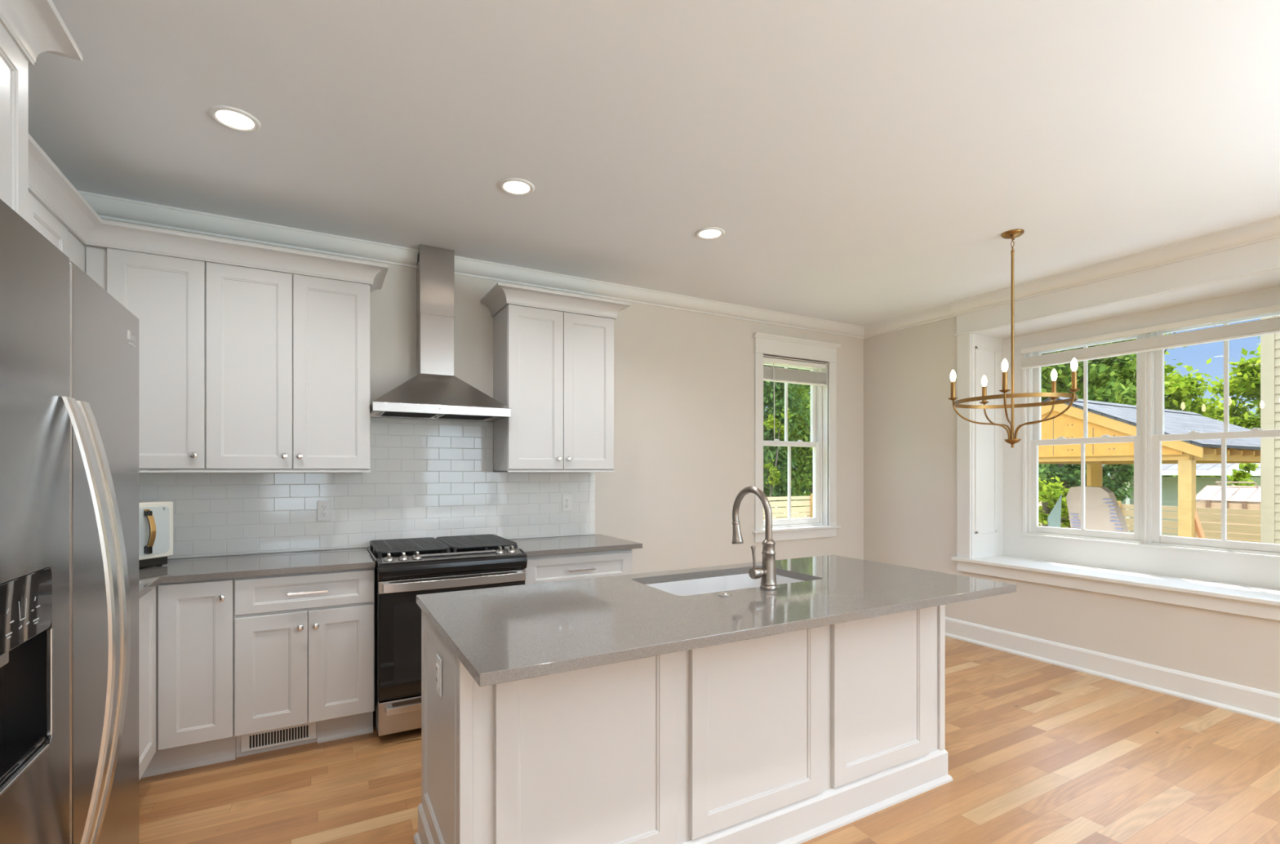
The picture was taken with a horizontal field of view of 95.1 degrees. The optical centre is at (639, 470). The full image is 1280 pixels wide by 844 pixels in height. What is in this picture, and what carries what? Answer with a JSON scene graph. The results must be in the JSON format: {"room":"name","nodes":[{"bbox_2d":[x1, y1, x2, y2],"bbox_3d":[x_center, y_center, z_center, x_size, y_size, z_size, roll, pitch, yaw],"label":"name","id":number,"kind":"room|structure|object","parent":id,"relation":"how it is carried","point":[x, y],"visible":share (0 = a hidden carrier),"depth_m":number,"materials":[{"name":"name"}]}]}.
{"room":"kitchen","nodes":[
{"label":"kitchen","id":0,"kind":"room"},
{"bbox_2d":[48,209,863,573],"bbox_3d":[-0.507,0.003,4.256,6.010,2.750,0.140,0,0,-29],"label":"wall","id":1,"kind":"structure","parent":0,"point":[684,380],"depth_m":4.62,"materials":[{"name":"paint"}]},
{"bbox_2d":[85,246,205,472],"bbox_3d":[-2.408,-0.509,2.908,0.446,1.037,0.375,0,0,-29],"label":"upper cabinet","id":2,"kind":"object","parent":1,"relation":"attached to","point":[166,295],"visible":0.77,"depth_m":2.81,"materials":[{"name":"paint"}]},
{"bbox_2d":[28,190,417,267],"bbox_3d":[-2.178,-1.323,3.217,1.799,0.098,0.062,0,0,-29],"label":"trim","id":3,"kind":"structure","parent":1,"relation":"attached to","point":[108,207],"depth_m":3.21,"materials":[{"name":"paint"}]},
{"bbox_2d":[204,262,370,472],"bbox_3d":[-1.889,-0.509,3.194,0.740,1.037,0.375,0,0,-29],"label":"upper cabinet","id":4,"kind":"object","parent":1,"relation":"attached to","point":[288,355],"visible":1,"depth_m":3.04,"materials":[{"name":"paint"}]},
{"bbox_2d":[28,133,388,292],"bbox_3d":[-1.712,-1.078,2.500,1.271,0.098,1.762,0,0,-29],"label":"crown molding","id":5,"kind":"structure","parent":4,"relation":"attached to","point":[47,184],"depth_m":2.78,"materials":[{"name":"paint"}]},
{"bbox_2d":[138,417,595,559],"bbox_3d":[-1.653,0.069,3.537,3.026,0.789,0.008,0,0,-29],"label":"backsplash","id":6,"kind":"structure","parent":1,"relation":"attached to","point":[434,478],"depth_m":3.59,"materials":[{"name":"tile"}]},
{"bbox_2d":[316,500,331,520],"bbox_3d":[-1.845,0.233,3.418,0.072,0.118,0.010,0,0,-29],"label":"wall outlet","id":7,"kind":"object","parent":6,"relation":"attached to","point":[323,507],"visible":1,"depth_m":3.42,"materials":[{"name":"white plastic"}]},
{"bbox_2d":[320,504,327,510],"bbox_3d":[-1.844,0.213,3.416,0.033,0.033,0.004,0,0,-29],"label":"receptacle","id":8,"kind":"object","parent":7,"relation":"attached to","point":[323,507],"depth_m":3.41,"materials":[{"name":"white plastic"}]},
{"bbox_2d":[320,511,327,516],"bbox_3d":[-1.844,0.253,3.416,0.033,0.033,0.004,0,0,-29],"label":"receptacle","id":9,"kind":"object","parent":7,"relation":"attached to","point":[322,513],"depth_m":3.41,"materials":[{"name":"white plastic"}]},
{"bbox_2d":[562,494,571,511],"bbox_3d":[-0.518,0.228,4.152,0.072,0.118,0.010,0,0,-29],"label":"wall outlet","id":10,"kind":"object","parent":6,"relation":"attached to","point":[566,499],"visible":1,"depth_m":4.15,"materials":[{"name":"white plastic"}]},
{"bbox_2d":[370,244,511,422],"bbox_3d":[-1.216,-0.849,3.543,0.764,1.044,0.418,0,0,-29],"label":"range hood","id":11,"kind":"object","parent":1,"relation":"attached to","point":[434,393],"visible":0.93,"depth_m":3.56,"materials":[{"name":"metal"}]},
{"bbox_2d":[480,282,631,472],"bbox_3d":[-0.556,-0.559,3.899,0.900,1.136,0.431,0,0,-29],"label":"upper cabinet","id":12,"kind":"object","parent":1,"relation":"attached to","point":[553,370],"depth_m":3.76,"materials":[{"name":"paint"}]},
{"bbox_2d":[454,255,864,338],"bbox_3d":[0.480,-1.323,4.686,3.866,0.098,0.062,0,0,-29],"label":"trim","id":13,"kind":"structure","parent":1,"relation":"attached to","point":[464,266],"depth_m":4.40,"materials":[{"name":"paint"}]},
{"bbox_2d":[763,362,822,528],"bbox_3d":[1.337,-0.244,5.332,0.768,1.496,0.120,0,0,-29],"label":"window","id":14,"kind":"structure","parent":1,"relation":"in","point":[815,442],"depth_m":5.45,"materials":[{"name":"plastic"}]},
{"bbox_2d":[763,356,826,446],"bbox_3d":[1.385,-0.597,5.246,0.760,0.775,0.067,0,0,-29],"label":"window blind","id":15,"kind":"object","parent":14,"relation":"attached to","point":[773,374],"visible":0.84,"depth_m":5.23,"materials":[{"name":"fabric"}]},
{"bbox_2d":[753,337,837,530],"bbox_3d":[1.401,-0.316,5.217,0.976,1.643,0.028,0,0,-29],"label":"trim","id":16,"kind":"structure","parent":1,"relation":"attached to","point":[762,346],"depth_m":5.18,"materials":[{"name":"paint"}]},
{"bbox_2d":[754,528,836,542],"bbox_3d":[1.400,0.570,5.220,0.964,0.080,0.022,0,0,-29],"label":"trim","id":17,"kind":"structure","parent":1,"relation":"attached to","point":[808,534],"depth_m":5.21,"materials":[{"name":"paint"}]},
{"bbox_2d":[763,354,828,525],"bbox_3d":[1.381,-0.245,5.254,0.804,1.523,0.060,0,0,-29],"label":"trim","id":18,"kind":"structure","parent":1,"relation":"attached to","point":[824,388],"depth_m":5.43,"materials":[{"name":"paint"}]},
{"bbox_2d":[751,524,840,533],"bbox_3d":[1.391,0.517,5.242,1.017,0.026,0.120,0,0,-29],"label":"window sill","id":19,"kind":"structure","parent":1,"relation":"attached to","point":[815,526],"depth_m":5.21,"materials":[{"name":"paint"}]},
{"bbox_2d":[752,332,840,349],"bbox_3d":[1.411,-1.154,5.205,1.006,0.034,0.055,0,0,-29],"label":"trim","id":20,"kind":"structure","parent":1,"relation":"attached to","point":[759,335],"depth_m":5.17,"materials":[{"name":"paint"}]},
{"bbox_2d":[28,0,1279,326],"bbox_3d":[1.939,-1.422,0.472,6.650,0.100,9.250,0,0,-29],"label":"ceiling","id":21,"kind":"structure","parent":0,"point":[859,162],"depth_m":2.33,"materials":[{"name":"paint"}]},
{"bbox_2d":[208,105,261,132],"bbox_3d":[-1.578,-1.368,2.282,0.169,0.008,0.169,0,0,-29],"label":"recessed light","id":22,"kind":"object","parent":21,"relation":"in","point":[231,117],"visible":1,"depth_m":2.27,"materials":[{"name":"white plastic"}]},
{"bbox_2d":[498,177,534,195],"bbox_3d":[-0.595,-1.368,2.825,0.169,0.008,0.169,0,0,-29],"label":"recessed light","id":23,"kind":"object","parent":21,"relation":"in","point":[513,186],"visible":1,"depth_m":2.82,"materials":[{"name":"white plastic"}]},
{"bbox_2d":[695,226,724,239],"bbox_3d":[0.405,-1.368,3.377,0.169,0.008,0.169,0,0,-29],"label":"recessed light","id":24,"kind":"object","parent":21,"relation":"in","point":[708,233],"visible":1,"depth_m":3.37,"materials":[{"name":"white plastic"}]},
{"bbox_2d":[947,228,1079,448],"bbox_3d":[2.161,-0.754,3.365,0.633,1.236,0.632,0,0,-29],"label":"chandelier","id":25,"kind":"object","parent":21,"relation":"hanging from","point":[1011,234],"visible":1,"depth_m":3.37,"materials":[{"name":"gold metal"}]},
{"bbox_2d":[138,635,1279,843],"bbox_3d":[1.741,1.403,0.334,6.170,0.050,9.200,0,0,-29],"label":"floor","id":26,"kind":"structure","parent":0,"point":[1039,752],"depth_m":2.58,"materials":[{"name":"brown wood"}]},
{"bbox_2d":[0,0,82,222],"bbox_3d":[-1.543,0.126,0.929,0.692,2.505,1.120,0,0,-29],"label":"tall cabinet","id":27,"kind":"object","parent":26,"relation":"on","point":[28,28],"visible":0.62,"depth_m":1.42,"materials":[{"name":"paint"}]},
{"bbox_2d":[0,198,138,843],"bbox_3d":[-1.385,0.483,0.958,0.842,1.760,0.912,0,0,-29],"label":"refrigerator","id":28,"kind":"object","parent":26,"relation":"on","point":[69,348],"visible":1,"depth_m":1.07,"materials":[{"name":"silver metal"}]},
{"bbox_2d":[138,586,155,781],"bbox_3d":[-2.253,0.936,2.152,0.632,0.884,1.847,0,0,-29],"label":"base cabinet","id":29,"kind":"object","parent":26,"relation":"on","point":[147,603],"visible":0.13,"depth_m":2.46,"materials":[{"name":"paint"}]},
{"bbox_2d":[138,547,375,599],"bbox_3d":[-1.869,0.479,2.364,1.509,0.030,1.847,0,0,-29],"label":"countertop","id":30,"kind":"structure","parent":29,"relation":"on","point":[218,567],"depth_m":2.89,"materials":[{"name":"grey stone"}]},
{"bbox_2d":[138,501,173,568],"bbox_3d":[-2.482,0.307,2.708,0.360,0.314,0.440,0,0,16],"label":"microwave","id":31,"kind":"object","parent":30,"relation":"on","point":[155,517],"visible":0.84,"depth_m":2.80,"materials":[{"name":"white metal"}]},
{"bbox_2d":[141,577,235,777],"bbox_3d":[-2.186,0.936,2.876,0.366,0.884,0.645,0,0,-29],"label":"base cabinet","id":32,"kind":"object","parent":26,"relation":"on","point":[194,620],"visible":0.84,"depth_m":2.65,"materials":[{"name":"paint"}]},
{"bbox_2d":[233,568,374,757],"bbox_3d":[-1.761,0.936,3.107,0.600,0.884,0.651,0,0,-29],"label":"base cabinet","id":33,"kind":"object","parent":26,"relation":"on","point":[304,643],"visible":0.97,"depth_m":2.85,"materials":[{"name":"paint"}]},
{"bbox_2d":[240,721,315,752],"bbox_3d":[-1.782,1.311,2.894,0.316,0.090,0.008,0,0,-29],"label":"floor register","id":34,"kind":"object","parent":33,"relation":"attached to","point":[267,739],"visible":0.94,"depth_m":2.89,"materials":[{"name":"white plastic"}]},
{"bbox_2d":[366,533,527,736],"bbox_3d":[-1.130,0.897,3.389,0.771,0.962,0.745,0,0,-29],"label":"gas range","id":35,"kind":"object","parent":26,"relation":"on","point":[405,569],"visible":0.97,"depth_m":3.01,"materials":[{"name":"black metal"}]},
{"bbox_2d":[366,546,514,565],"bbox_3d":[-1.163,0.472,3.448,0.771,0.031,0.610,0,0,-29],"label":"control panel","id":36,"kind":"object","parent":35,"relation":"in","point":[371,549],"depth_m":3.29,"materials":[{"name":"black metal"}]},
{"bbox_2d":[524,549,632,584],"bbox_3d":[-0.500,0.936,3.804,0.725,0.884,0.651,0,0,-29],"label":"base cabinet","id":37,"kind":"object","parent":26,"relation":"on","point":[567,566],"visible":0.22,"depth_m":3.54,"materials":[{"name":"paint"}]},
{"bbox_2d":[509,533,642,556],"bbox_3d":[-0.479,0.479,3.825,0.782,0.030,0.635,0,0,-29],"label":"countertop","id":38,"kind":"structure","parent":37,"relation":"on","point":[542,546],"depth_m":3.70,"materials":[{"name":"grey stone"}]},
{"bbox_2d":[413,604,952,843],"bbox_3d":[0.271,0.936,2.401,2.161,0.884,0.728,0,0,-29],"label":"kitchen island","id":39,"kind":"object","parent":26,"relation":"on","point":[799,736],"visible":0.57,"depth_m":1.99,"materials":[{"name":"paint"}]},
{"bbox_2d":[435,653,441,697],"bbox_3d":[-0.648,0.656,1.879,0.011,0.118,0.072,0,0,-29],"label":"wall outlet","id":40,"kind":"object","parent":39,"relation":"attached to","point":[438,661],"visible":1,"depth_m":1.86,"materials":[{"name":"white plastic"}]},
{"bbox_2d":[435,663,439,687],"bbox_3d":[-0.649,0.656,1.878,0.006,0.068,0.034,0,0,-29],"label":"receptacle","id":41,"kind":"object","parent":40,"relation":"attached to","point":[437,664],"depth_m":1.87,"materials":[{"name":"white plastic"}]},
{"bbox_2d":[416,555,1016,686],"bbox_3d":[0.350,0.479,2.288,2.174,0.030,0.973,0,0,-29],"label":"island countertop","id":42,"kind":"structure","parent":39,"relation":"on","point":[506,633],"depth_m":1.94,"materials":[{"name":"grey stone"}]},
{"bbox_2d":[717,592,731,596],"bbox_3d":[0.316,0.460,2.182,0.051,0.009,0.051,0,0,-29],"label":"switch","id":43,"kind":"object","parent":42,"relation":"on","point":[721,594],"visible":1,"depth_m":2.17,"materials":[{"name":"silver metal"}]},
{"bbox_2d":[644,573,804,595],"bbox_3d":[0.376,0.607,2.519,0.785,0.223,0.445,0,0,-29],"label":"sink","id":44,"kind":"object","parent":42,"relation":"in","point":[738,581],"visible":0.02,"depth_m":2.71,"materials":[{"name":"white ceramic"}]},
{"bbox_2d":[732,486,777,590],"bbox_3d":[0.439,0.264,2.380,0.123,0.401,0.258,0,0,-29],"label":"faucet","id":45,"kind":"object","parent":42,"relation":"on","point":[767,573],"visible":1,"depth_m":2.30,"materials":[{"name":"silver metal"}]},
{"bbox_2d":[863,316,1279,693],"bbox_3d":[4.337,0.003,1.849,0.140,2.750,9.040,0,0,-29],"label":"wall","id":46,"kind":"structure","parent":0,"point":[910,420],"depth_m":4.88,"materials":[{"name":"paint"}]},
{"bbox_2d":[863,303,956,338],"bbox_3d":[2.364,-1.323,5.210,0.062,0.098,0.967,0,0,-29],"label":"trim","id":47,"kind":"structure","parent":46,"relation":"attached to","point":[944,312],"depth_m":5.16,"materials":[{"name":"paint"}]},
{"bbox_2d":[956,333,971,559],"bbox_3d":[2.638,-0.202,4.761,0.027,1.820,0.108,0,0,-29],"label":"trim","id":48,"kind":"structure","parent":46,"relation":"attached to","point":[963,341],"depth_m":4.75,"materials":[{"name":"paint"}]},
{"bbox_2d":[945,616,1279,724],"bbox_3d":[4.295,1.300,1.746,0.032,0.155,8.900,0,0,-29],"label":"baseboard","id":49,"kind":"structure","parent":46,"relation":"attached to","point":[1236,698],"depth_m":3.78,"materials":[{"name":"paint"}]},
{"bbox_2d":[950,215,1279,315],"bbox_3d":[3.093,-1.323,3.837,0.066,0.098,2.193,0,0,-29],"label":"trim","id":50,"kind":"structure","parent":46,"relation":"attached to","point":[1266,229],"depth_m":3.73,"materials":[{"name":"paint"}]},
{"bbox_2d":[951,555,1279,606],"bbox_3d":[3.320,0.722,3.959,0.498,0.027,2.238,0,0,-29],"label":"window sill","id":51,"kind":"structure","parent":46,"relation":"attached to","point":[1263,595],"depth_m":3.86,"materials":[{"name":"paint"}]},
{"bbox_2d":[955,237,1279,336],"bbox_3d":[3.131,-1.205,3.858,0.037,0.194,2.193,0,0,-29],"label":"trim","id":52,"kind":"structure","parent":46,"relation":"attached to","point":[1263,256],"depth_m":3.75,"materials":[{"name":"paint"}]},
{"bbox_2d":[956,560,1279,620],"bbox_3d":[3.138,0.776,3.857,0.027,0.084,2.175,0,0,-29],"label":"trim","id":53,"kind":"structure","parent":46,"relation":"attached to","point":[1224,605],"depth_m":3.76,"materials":[{"name":"paint"}]},
{"bbox_2d":[1002,286,1279,589],"bbox_3d":[3.576,-0.192,4.104,0.130,1.830,1.943,0,0,-29],"label":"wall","id":54,"kind":"structure","parent":0,"point":[1227,568],"depth_m":4.21,"materials":[{"name":"paint"}]},
{"bbox_2d":[970,333,1002,559],"bbox_3d":[2.892,-0.142,4.892,0.545,2.330,0.100,0,0,-29],"label":"trim","id":55,"kind":"structure","parent":54,"relation":"attached to","point":[988,544],"depth_m":4.82,"materials":[{"name":"paint"}]},
{"bbox_2d":[1022,333,1146,544],"bbox_3d":[3.573,-0.237,4.100,0.138,1.520,1.630,0,0,-29],"label":"trim","id":56,"kind":"structure","parent":54,"relation":"attached to","point":[1024,371],"depth_m":4.76,"materials":[{"name":"paint"}]},
{"bbox_2d":[1026,334,1143,543],"bbox_3d":[3.394,-0.241,4.463,0.120,1.508,0.775,0,0,-29],"label":"window","id":57,"kind":"structure","parent":54,"relation":"in","point":[1034,440],"depth_m":4.45,"materials":[{"name":"plastic"}]},
{"bbox_2d":[971,268,1279,339],"bbox_3d":[3.421,-1.132,4.018,0.625,0.050,2.143,0,0,-29],"label":"trim","id":58,"kind":"structure","parent":54,"relation":"attached to","point":[1268,279],"depth_m":3.90,"materials":[{"name":"paint"}]},
{"bbox_2d":[1022,533,1279,559],"bbox_3d":[3.571,0.519,4.099,0.144,0.017,1.630,0,0,-29],"label":"trim","id":59,"kind":"structure","parent":54,"relation":"attached to","point":[1275,557],"depth_m":3.99,"materials":[{"name":"paint"}]},
{"bbox_2d":[1146,311,1279,555],"bbox_3d":[3.776,-0.241,3.773,0.120,1.508,0.775,0,0,-29],"label":"window","id":60,"kind":"structure","parent":54,"relation":"in","point":[1155,359],"depth_m":3.97,"materials":[{"name":"plastic"}]},
{"bbox_2d":[1020,304,1279,369],"bbox_3d":[3.503,-0.909,4.062,0.052,0.165,1.620,0,0,-29],"label":"window blind","id":61,"kind":"object","parent":60,"relation":"attached to","point":[1268,326],"visible":1,"depth_m":3.97,"materials":[{"name":"fabric"}]},
{"bbox_3d":[-0.889,0.003,-1.120,0.140,2.750,8.900,0,0,-29],"label":"wall","id":62,"kind":"structure","parent":0,"visible":0},
{"bbox_2d":[28,191,85,273],"bbox_3d":[-2.389,-0.511,2.107,0.350,1.034,1.740,0,0,-29],"label":"upper cabinet","id":63,"kind":"object","parent":62,"relation":"attached to","point":[40,218],"visible":0.04,"depth_m":2.38,"materials":[{"name":"paint"}]},
{"label":"outside","id":64,"kind":"structure","parent":0,"visible":0},
{"bbox_3d":[12.667,2.478,18.427,80.000,0.200,80.000,0,0,-29],"label":"ground","id":65,"kind":"structure","parent":64,"visible":0},
{"bbox_2d":[763,408,793,502],"bbox_3d":[3.663,0.365,15.571,0.938,4.028,0.664,0,0,-29],"label":"leafy tree","id":66,"kind":"object","parent":65,"relation":"on","point":[773,478],"visible":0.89,"depth_m":15.48,"materials":[{"name":"green plant"}]},
{"bbox_2d":[763,364,810,518],"bbox_3d":[3.453,-1.824,16.960,2.899,8.405,3.448,0,0,31],"label":"dense tree","id":67,"kind":"object","parent":65,"relation":"on","point":[770,452],"visible":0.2,"depth_m":16.44,"materials":[{"name":"green plant"}]},
{"bbox_2d":[763,383,810,517],"bbox_3d":[5.984,-1.440,24.485,10.208,9.245,4.790,0,0,-29],"label":"tree","id":68,"kind":"object","parent":65,"relation":"on","point":[803,489],"visible":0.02,"depth_m":24.38,"materials":[{"name":"green plant"}]},
{"bbox_2d":[763,493,813,519],"bbox_3d":[1.513,1.490,13.696,11.896,1.775,0.114,0,0,-29],"label":"fence","id":69,"kind":"object","parent":65,"relation":"on","point":[776,512],"visible":0.04,"depth_m":15.08,"materials":[{"name":"brown wood"}]},
{"bbox_2d":[764,368,813,512],"bbox_3d":[5.138,-1.637,17.903,3.628,8.034,2.889,0,0,2],"label":"dense tree","id":70,"kind":"object","parent":65,"relation":"on","point":[804,456],"visible":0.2,"depth_m":17.25,"materials":[{"name":"green plant"}]},
{"bbox_2d":[808,499,1260,542],"bbox_3d":[9.795,1.490,11.127,0.114,1.775,17.996,0,0,-29],"label":"fence","id":71,"kind":"object","parent":65,"relation":"on","point":[1244,519],"visible":0.02,"depth_m":10.41,"materials":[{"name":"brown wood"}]},
{"bbox_2d":[1038,470,1071,528],"bbox_3d":[8.595,1.181,12.070,1.039,2.399,1.344,0,0,-21],"label":"leafy shrub","id":72,"kind":"object","parent":65,"relation":"on","point":[1050,495],"visible":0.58,"depth_m":11.95,"materials":[{"name":"green plant"}]},
{"bbox_2d":[1038,463,1133,527],"bbox_3d":[10.114,0.381,13.425,2.276,4.010,2.329,0,0,-29],"label":"evergreen tree","id":73,"kind":"object","parent":65,"relation":"on","point":[1066,473],"visible":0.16,"depth_m":12.99,"materials":[{"name":"green plant"}]},
{"bbox_2d":[1047,486,1128,533],"bbox_3d":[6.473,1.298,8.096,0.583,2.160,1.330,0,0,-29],"label":"outdoor chair","id":74,"kind":"object","parent":65,"relation":"on","point":[1103,512],"visible":0.34,"depth_m":8.12,"materials":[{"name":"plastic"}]},
{"bbox_2d":[1041,338,1170,526],"bbox_3d":[11.109,-1.319,15.113,4.016,7.396,3.512,0,0,-24],"label":"leafy tree","id":75,"kind":"object","parent":65,"relation":"on","point":[1103,373],"visible":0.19,"depth_m":14.09,"materials":[{"name":"green plant"}]},
{"bbox_2d":[1043,342,1235,468],"bbox_3d":[18.971,-2.580,25.272,8.542,9.940,8.180,0,0,34],"label":"leafy tree","id":76,"kind":"object","parent":65,"relation":"on","point":[1179,395],"visible":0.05,"depth_m":21.13,"materials":[{"name":"green plant"}]},
{"bbox_2d":[1038,396,1260,538],"bbox_3d":[7.431,0.697,8.611,4.462,3.363,3.340,0,0,-29],"label":"pavilion","id":77,"kind":"object","parent":65,"relation":"on","point":[1113,420],"visible":0.5,"depth_m":7.31,"materials":[{"name":"yellow wood"}]},
{"bbox_2d":[1111,330,1186,479],"bbox_3d":[13.041,-0.795,15.315,1.738,6.354,2.728,0,0,26],"label":"shade tree","id":78,"kind":"object","parent":65,"relation":"on","point":[1166,367],"visible":0.04,"depth_m":14.95,"materials":[{"name":"green plant"}]},
{"bbox_2d":[1068,462,1260,535],"bbox_3d":[16.303,0.878,17.409,6.620,3.000,5.000,0,0,-29],"label":"house","id":79,"kind":"structure","parent":65,"relation":"on","point":[1169,484],"depth_m":15.25,"materials":[{"name":"green"}]},
{"bbox_2d":[1161,400,1259,477],"bbox_3d":[29.162,-0.912,29.373,7.383,6.941,9.924,0,0,-6],"label":"tree","id":80,"kind":"object","parent":65,"relation":"on","point":[1252,413],"visible":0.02,"depth_m":29.17,"materials":[{"name":"green plant"}]},
{"bbox_2d":[1185,335,1260,476],"bbox_3d":[24.858,-1.576,22.938,4.950,7.915,6.286,0,0,-42],"label":"shade tree","id":81,"kind":"object","parent":65,"relation":"on","point":[1248,371],"visible":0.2,"depth_m":23.30,"materials":[{"name":"green plant"}]},
{"bbox_2d":[1195,481,1260,541],"bbox_3d":[11.351,1.291,11.164,0.930,2.174,1.060,0,0,-29],"label":"shed","id":82,"kind":"object","parent":65,"relation":"on","point":[1238,497],"visible":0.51,"depth_m":11.08,"materials":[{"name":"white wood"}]},
{"bbox_2d":[1214,481,1258,494],"bbox_3d":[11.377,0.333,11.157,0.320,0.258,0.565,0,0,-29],"label":"roof","id":83,"kind":"object","parent":82,"relation":"attached to","point":[1230,490],"depth_m":11.15,"materials":[{"name":"white"}]},
{"bbox_2d":[1226,462,1259,485],"bbox_3d":[13.833,1.016,13.424,0.856,2.724,0.644,0,0,-29],"label":"leafy shrub","id":84,"kind":"object","parent":65,"relation":"on","point":[1237,476],"visible":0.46,"depth_m":13.30,"materials":[{"name":"green plant"}]},
{"bbox_2d":[1260,315,1279,544],"bbox_3d":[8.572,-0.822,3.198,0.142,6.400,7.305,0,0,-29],"label":"house wing","id":85,"kind":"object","parent":65,"relation":"on","point":[1269,344],"visible":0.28,"depth_m":6.29,"materials":[{"name":"beige"}]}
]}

